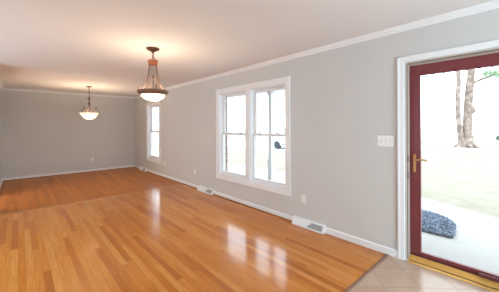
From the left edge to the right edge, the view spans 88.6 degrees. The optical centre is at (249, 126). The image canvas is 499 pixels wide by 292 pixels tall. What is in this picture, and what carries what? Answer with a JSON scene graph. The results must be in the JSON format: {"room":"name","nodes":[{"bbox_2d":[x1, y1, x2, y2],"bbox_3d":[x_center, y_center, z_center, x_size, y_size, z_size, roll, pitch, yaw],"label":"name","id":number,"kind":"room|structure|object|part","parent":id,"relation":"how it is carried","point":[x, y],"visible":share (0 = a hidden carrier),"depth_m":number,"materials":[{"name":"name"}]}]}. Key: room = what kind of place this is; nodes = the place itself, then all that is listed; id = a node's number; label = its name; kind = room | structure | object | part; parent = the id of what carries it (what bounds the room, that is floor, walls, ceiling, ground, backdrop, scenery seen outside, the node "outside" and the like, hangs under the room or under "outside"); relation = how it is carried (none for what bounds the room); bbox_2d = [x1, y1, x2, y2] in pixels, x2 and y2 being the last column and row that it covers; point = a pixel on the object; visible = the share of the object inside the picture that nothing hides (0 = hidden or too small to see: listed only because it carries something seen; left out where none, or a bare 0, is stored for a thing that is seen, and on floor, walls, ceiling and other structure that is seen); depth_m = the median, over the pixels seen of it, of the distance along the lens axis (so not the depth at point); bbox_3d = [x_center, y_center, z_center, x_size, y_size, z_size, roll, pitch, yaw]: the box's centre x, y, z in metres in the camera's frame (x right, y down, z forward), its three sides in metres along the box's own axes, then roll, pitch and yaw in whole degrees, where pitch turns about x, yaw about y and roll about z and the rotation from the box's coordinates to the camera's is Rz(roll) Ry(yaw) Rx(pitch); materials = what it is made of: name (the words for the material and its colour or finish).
{"room":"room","nodes":[
{"label":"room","id":0,"kind":"room"},
{"bbox_2d":[0,88,1,182],"bbox_3d":[-5.314,0.206,5.306,0.120,2.440,3.600,0,0,-42],"label":"wall","id":1,"kind":"structure","parent":0,"point":[0,88],"depth_m":6.35,"materials":[{"name":"beige paint"}]},
{"bbox_2d":[1,90,133,177],"bbox_3d":[-5.284,0.200,7.838,3.558,2.440,0.120,0,0,-42],"label":"wall","id":2,"kind":"structure","parent":0,"point":[43,133],"depth_m":7.53,"materials":[{"name":"beige paint"}]},
{"bbox_2d":[2,165,133,180],"bbox_3d":[-5.238,1.381,7.788,3.305,0.078,0.013,0,0,-42],"label":"baseboard","id":3,"kind":"structure","parent":2,"relation":"attached to","point":[69,172],"depth_m":7.55,"materials":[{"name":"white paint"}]},
{"bbox_2d":[2,88,133,98],"bbox_3d":[-5.234,-0.993,7.772,3.318,0.055,0.052,0,0,-42],"label":"trim","id":4,"kind":"structure","parent":2,"relation":"attached to","point":[9,89],"depth_m":7.54,"materials":[{"name":"white paint"}]},
{"bbox_2d":[0,184,183,215],"bbox_3d":[-2.830,1.416,5.120,3.304,0.012,0.080,0,0,-42],"label":"trim","id":5,"kind":"structure","parent":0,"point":[179,184],"depth_m":4.83,"materials":[{"name":"brown wood"}]},
{"bbox_2d":[0,0,492,96],"bbox_3d":[-2.113,-1.087,3.147,5.120,0.120,11.300,0,0,-42],"label":"ceiling","id":6,"kind":"structure","parent":0,"point":[71,46],"depth_m":2.84,"materials":[{"name":"white paint"}]},
{"bbox_2d":[80,86,98,120],"bbox_3d":[-4.050,-0.585,6.463,0.452,0.878,0.452,0,0,-42],"label":"pendant lamp","id":7,"kind":"object","parent":6,"relation":"hanging from","point":[88,115],"visible":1,"depth_m":6.40,"materials":[{"name":"white glass"}]},
{"bbox_3d":[-4.048,-0.260,6.463,0.452,0.163,0.452,0,0,-42],"label":"lamp shade","id":8,"kind":"part","parent":7,"relation":"part of","materials":[{"name":"white glass"}]},
{"bbox_2d":[137,47,168,102],"bbox_3d":[-1.274,-0.671,3.378,0.394,0.722,0.394,0,0,-42],"label":"pendant lamp","id":9,"kind":"object","parent":6,"relation":"hanging from","point":[149,94],"visible":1,"depth_m":3.31,"materials":[{"name":"brown metal"}]},
{"bbox_3d":[-1.276,-0.997,3.377,0.164,0.070,0.164,0,0,-42],"label":"ceiling plate","id":10,"kind":"part","parent":9,"relation":"part of","materials":[{"name":"brown metal"}]},
{"bbox_3d":[-1.272,-0.385,3.379,0.304,0.097,0.304,0,0,-42],"label":"lamp shade","id":11,"kind":"part","parent":9,"relation":"part of","materials":[{"name":"white glass"}]},
{"bbox_2d":[0,167,493,291],"bbox_3d":[-2.106,1.463,3.147,4.900,0.100,11.100,0,0,-42],"label":"floor","id":12,"kind":"structure","parent":0,"point":[181,238],"depth_m":2.97,"materials":[{"name":"brown wood"}]},
{"bbox_2d":[408,254,498,291],"bbox_3d":[1.995,1.367,2.358,0.166,0.051,0.900,0,0,-42],"label":"threshold","id":13,"kind":"object","parent":12,"relation":"on","point":[479,281],"visible":0.94,"depth_m":2.38,"materials":[{"name":"gold metal"}]},
{"bbox_2d":[134,8,498,259],"bbox_3d":[-0.250,0.179,4.825,0.120,2.440,11.100,0,0,-42],"label":"wall","id":14,"kind":"structure","parent":0,"point":[343,98],"depth_m":3.28,"materials":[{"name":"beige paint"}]},
{"bbox_2d":[139,166,146,171],"bbox_3d":[-3.406,1.357,8.184,0.080,0.104,0.520,0,0,-42],"label":"air vent","id":15,"kind":"object","parent":14,"relation":"in","point":[141,168],"visible":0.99,"depth_m":8.15,"materials":[{"name":"white metal"}]},
{"bbox_2d":[146,101,160,162],"bbox_3d":[-2.882,0.152,7.737,0.166,1.810,1.450,0,0,-42],"label":"window","id":16,"kind":"structure","parent":14,"relation":"in","point":[149,109],"depth_m":7.94,"materials":[{"name":"white paint"}]},
{"bbox_3d":[-2.813,0.533,7.670,0.033,0.811,0.830,0,0,-42],"label":"sash","id":17,"kind":"part","parent":16,"relation":"part of","materials":[{"name":"clear glass"}]},
{"bbox_3d":[-2.785,-0.232,7.697,0.032,0.798,0.830,0,0,-42],"label":"sash","id":18,"kind":"part","parent":16,"relation":"part of","materials":[{"name":"white plastic"}]},
{"bbox_2d":[197,185,213,194],"bbox_3d":[-0.944,1.349,5.455,0.080,0.104,0.550,0,0,-42],"label":"air vent","id":19,"kind":"object","parent":14,"relation":"in","point":[206,190],"visible":1,"depth_m":5.41,"materials":[{"name":"white metal"}]},
{"bbox_2d":[216,76,290,196],"bbox_3d":[0.012,0.144,4.523,0.156,1.780,1.898,0,0,-42],"label":"window","id":20,"kind":"structure","parent":14,"relation":"in","point":[250,133],"depth_m":4.45,"materials":[{"name":"white paint"}]},
{"bbox_3d":[-0.285,0.525,4.870,0.033,0.811,0.765,0,0,-42],"label":"sash","id":21,"kind":"part","parent":20,"relation":"part of","materials":[{"name":"clear glass"}]},
{"bbox_3d":[-0.258,-0.239,4.896,0.032,0.798,0.765,0,0,-42],"label":"sash","id":22,"kind":"part","parent":20,"relation":"part of","materials":[{"name":"white plastic"}]},
{"bbox_3d":[0.328,0.524,4.190,0.033,0.811,0.765,0,0,-42],"label":"sash","id":23,"kind":"part","parent":20,"relation":"part of","materials":[{"name":"clear glass"}]},
{"bbox_3d":[0.355,-0.241,4.217,0.032,0.798,0.765,0,0,-42],"label":"sash","id":24,"kind":"part","parent":20,"relation":"part of","materials":[{"name":"white plastic"}]},
{"bbox_2d":[134,165,397,257],"bbox_3d":[-0.292,1.360,4.783,0.013,0.078,11.100,0,0,-42],"label":"baseboard","id":25,"kind":"structure","parent":14,"relation":"attached to","point":[377,247],"depth_m":3.29,"materials":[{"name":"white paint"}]},
{"bbox_2d":[301,194,305,202],"bbox_3d":[0.764,1.020,3.613,0.009,0.116,0.072,0,0,-42],"label":"wall outlet","id":26,"kind":"object","parent":14,"relation":"attached to","point":[303,197],"visible":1,"depth_m":3.61,"materials":[{"name":"white plastic"}]},
{"bbox_2d":[292,215,325,234],"bbox_3d":[0.805,1.344,3.517,0.080,0.104,0.500,0,0,-42],"label":"air vent","id":27,"kind":"object","parent":14,"relation":"in","point":[313,226],"visible":1,"depth_m":3.49,"materials":[{"name":"white metal"}]},
{"bbox_2d":[306,223,321,231],"bbox_3d":[0.866,1.341,3.426,0.035,0.066,0.235,0,0,-42],"label":"grille","id":28,"kind":"object","parent":27,"relation":"attached to","point":[316,227],"depth_m":3.42,"materials":[{"name":"grey metal"}]},
{"bbox_2d":[133,0,498,97],"bbox_3d":[-0.320,-1.013,4.765,0.052,0.055,11.100,0,0,-42],"label":"trim","id":29,"kind":"structure","parent":14,"relation":"attached to","point":[494,4],"depth_m":2.87,"materials":[{"name":"white paint"}]},
{"bbox_2d":[378,135,393,146],"bbox_3d":[1.484,0.159,2.797,0.022,0.120,0.164,0,0,-42],"label":"light switch","id":30,"kind":"object","parent":14,"relation":"attached to","point":[386,141],"visible":1,"depth_m":2.79,"materials":[{"name":"white plastic"}]},
{"bbox_2d":[397,39,498,260],"bbox_3d":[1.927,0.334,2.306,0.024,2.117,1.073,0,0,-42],"label":"trim","id":31,"kind":"structure","parent":14,"relation":"attached to","point":[495,43],"depth_m":2.66,"materials":[{"name":"white paint"}]},
{"bbox_2d":[410,52,498,282],"bbox_3d":[1.992,0.357,2.362,0.093,1.991,0.908,0,0,-42],"label":"door","id":32,"kind":"structure","parent":14,"relation":"in","point":[487,60],"depth_m":2.64,"materials":[{"name":"red paint"}]},
{"bbox_3d":[1.724,0.383,2.671,0.010,0.188,0.026,0,0,-42],"label":"handle","id":33,"kind":"part","parent":32,"relation":"part of","materials":[{"name":"gold metal"}]},
{"bbox_2d":[344,254,389,291],"bbox_3d":[0.786,1.395,2.133,1.936,0.008,0.038,0,0,-42],"label":"trim","id":34,"kind":"structure","parent":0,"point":[351,287],"depth_m":2.41,"materials":[{"name":"brown wood"}]},
{"label":"outside","id":35,"kind":"structure","parent":0,"visible":0},
{"bbox_2d":[156,128,498,218],"bbox_3d":[48.301,1.252,70.521,159.780,0.230,220.000,0,0,-42],"label":"lawn","id":36,"kind":"structure","parent":35,"point":[466,180],"depth_m":8.85,"materials":[{"name":"plant"}]},
{"bbox_2d":[454,66,498,147],"bbox_3d":[15.062,-4.227,17.325,8.930,11.613,7.017,0,0,6],"label":"tree","id":37,"kind":"object","parent":36,"relation":"on","point":[465,131],"visible":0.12,"depth_m":17.55,"materials":[{"name":"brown plant"}]},
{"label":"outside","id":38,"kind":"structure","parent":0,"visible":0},
{"bbox_2d":[157,151,498,274],"bbox_3d":[0.331,1.615,7.029,3.480,0.150,22.000,0,0,-42],"label":"path","id":39,"kind":"structure","parent":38,"point":[475,243],"depth_m":3.54,"materials":[{"name":"concrete"}]},
{"bbox_2d":[153,108,156,155],"bbox_3d":[-4.081,0.381,10.998,0.136,2.350,0.136,0,0,-42],"label":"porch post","id":40,"kind":"object","parent":39,"relation":"on","point":[154,109],"visible":0.7,"depth_m":10.96,"materials":[{"name":"white paint"}]},
{"bbox_2d":[267,91,274,180],"bbox_3d":[0.501,0.367,5.920,0.136,2.350,0.136,0,0,-42],"label":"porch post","id":41,"kind":"object","parent":39,"relation":"on","point":[271,162],"visible":0.9,"depth_m":5.88,"materials":[{"name":"white paint"}]},
{"bbox_2d":[422,210,456,238],"bbox_3d":[2.308,1.518,4.718,1.026,0.074,2.480,0,0,-42],"label":"doormat","id":42,"kind":"object","parent":39,"relation":"on","point":[432,223],"visible":0.28,"depth_m":3.88,"materials":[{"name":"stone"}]},
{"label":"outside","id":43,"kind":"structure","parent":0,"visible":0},
{"bbox_2d":[156,128,498,140],"bbox_3d":[42.651,1.241,65.423,95.000,0.140,200.000,0,0,-42],"label":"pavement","id":44,"kind":"structure","parent":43,"point":[478,134],"depth_m":51.26,"materials":[{"name":"concrete"}]},
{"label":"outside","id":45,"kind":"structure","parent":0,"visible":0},
{"bbox_2d":[156,137,498,153],"bbox_3d":[1.874,1.576,21.189,72.828,0.142,9.528,0,0,37],"label":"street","id":46,"kind":"structure","parent":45,"point":[260,145],"depth_m":17.05,"materials":[{"name":"grey asphalt"}]},
{"bbox_2d":[274,132,284,148],"bbox_3d":[3.385,0.777,16.923,1.753,1.460,4.435,0,0,-42],"label":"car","id":47,"kind":"object","parent":46,"relation":"on","point":[279,142],"visible":0.24,"depth_m":17.23,"materials":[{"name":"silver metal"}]},
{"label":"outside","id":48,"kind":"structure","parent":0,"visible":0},
{"bbox_2d":[225,97,227,170],"bbox_3d":[-0.169,0.123,4.899,0.100,2.950,12.100,0,0,-42],"label":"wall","id":49,"kind":"structure","parent":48,"point":[226,142],"depth_m":5.28,"materials":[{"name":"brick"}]},
{"bbox_2d":[154,88,284,107],"bbox_3d":[-0.407,-1.014,6.370,1.530,0.420,17.000,0,0,-42],"label":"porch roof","id":50,"kind":"structure","parent":49,"relation":"attached to","point":[284,88],"depth_m":6.09,"materials":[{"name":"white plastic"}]}
]}

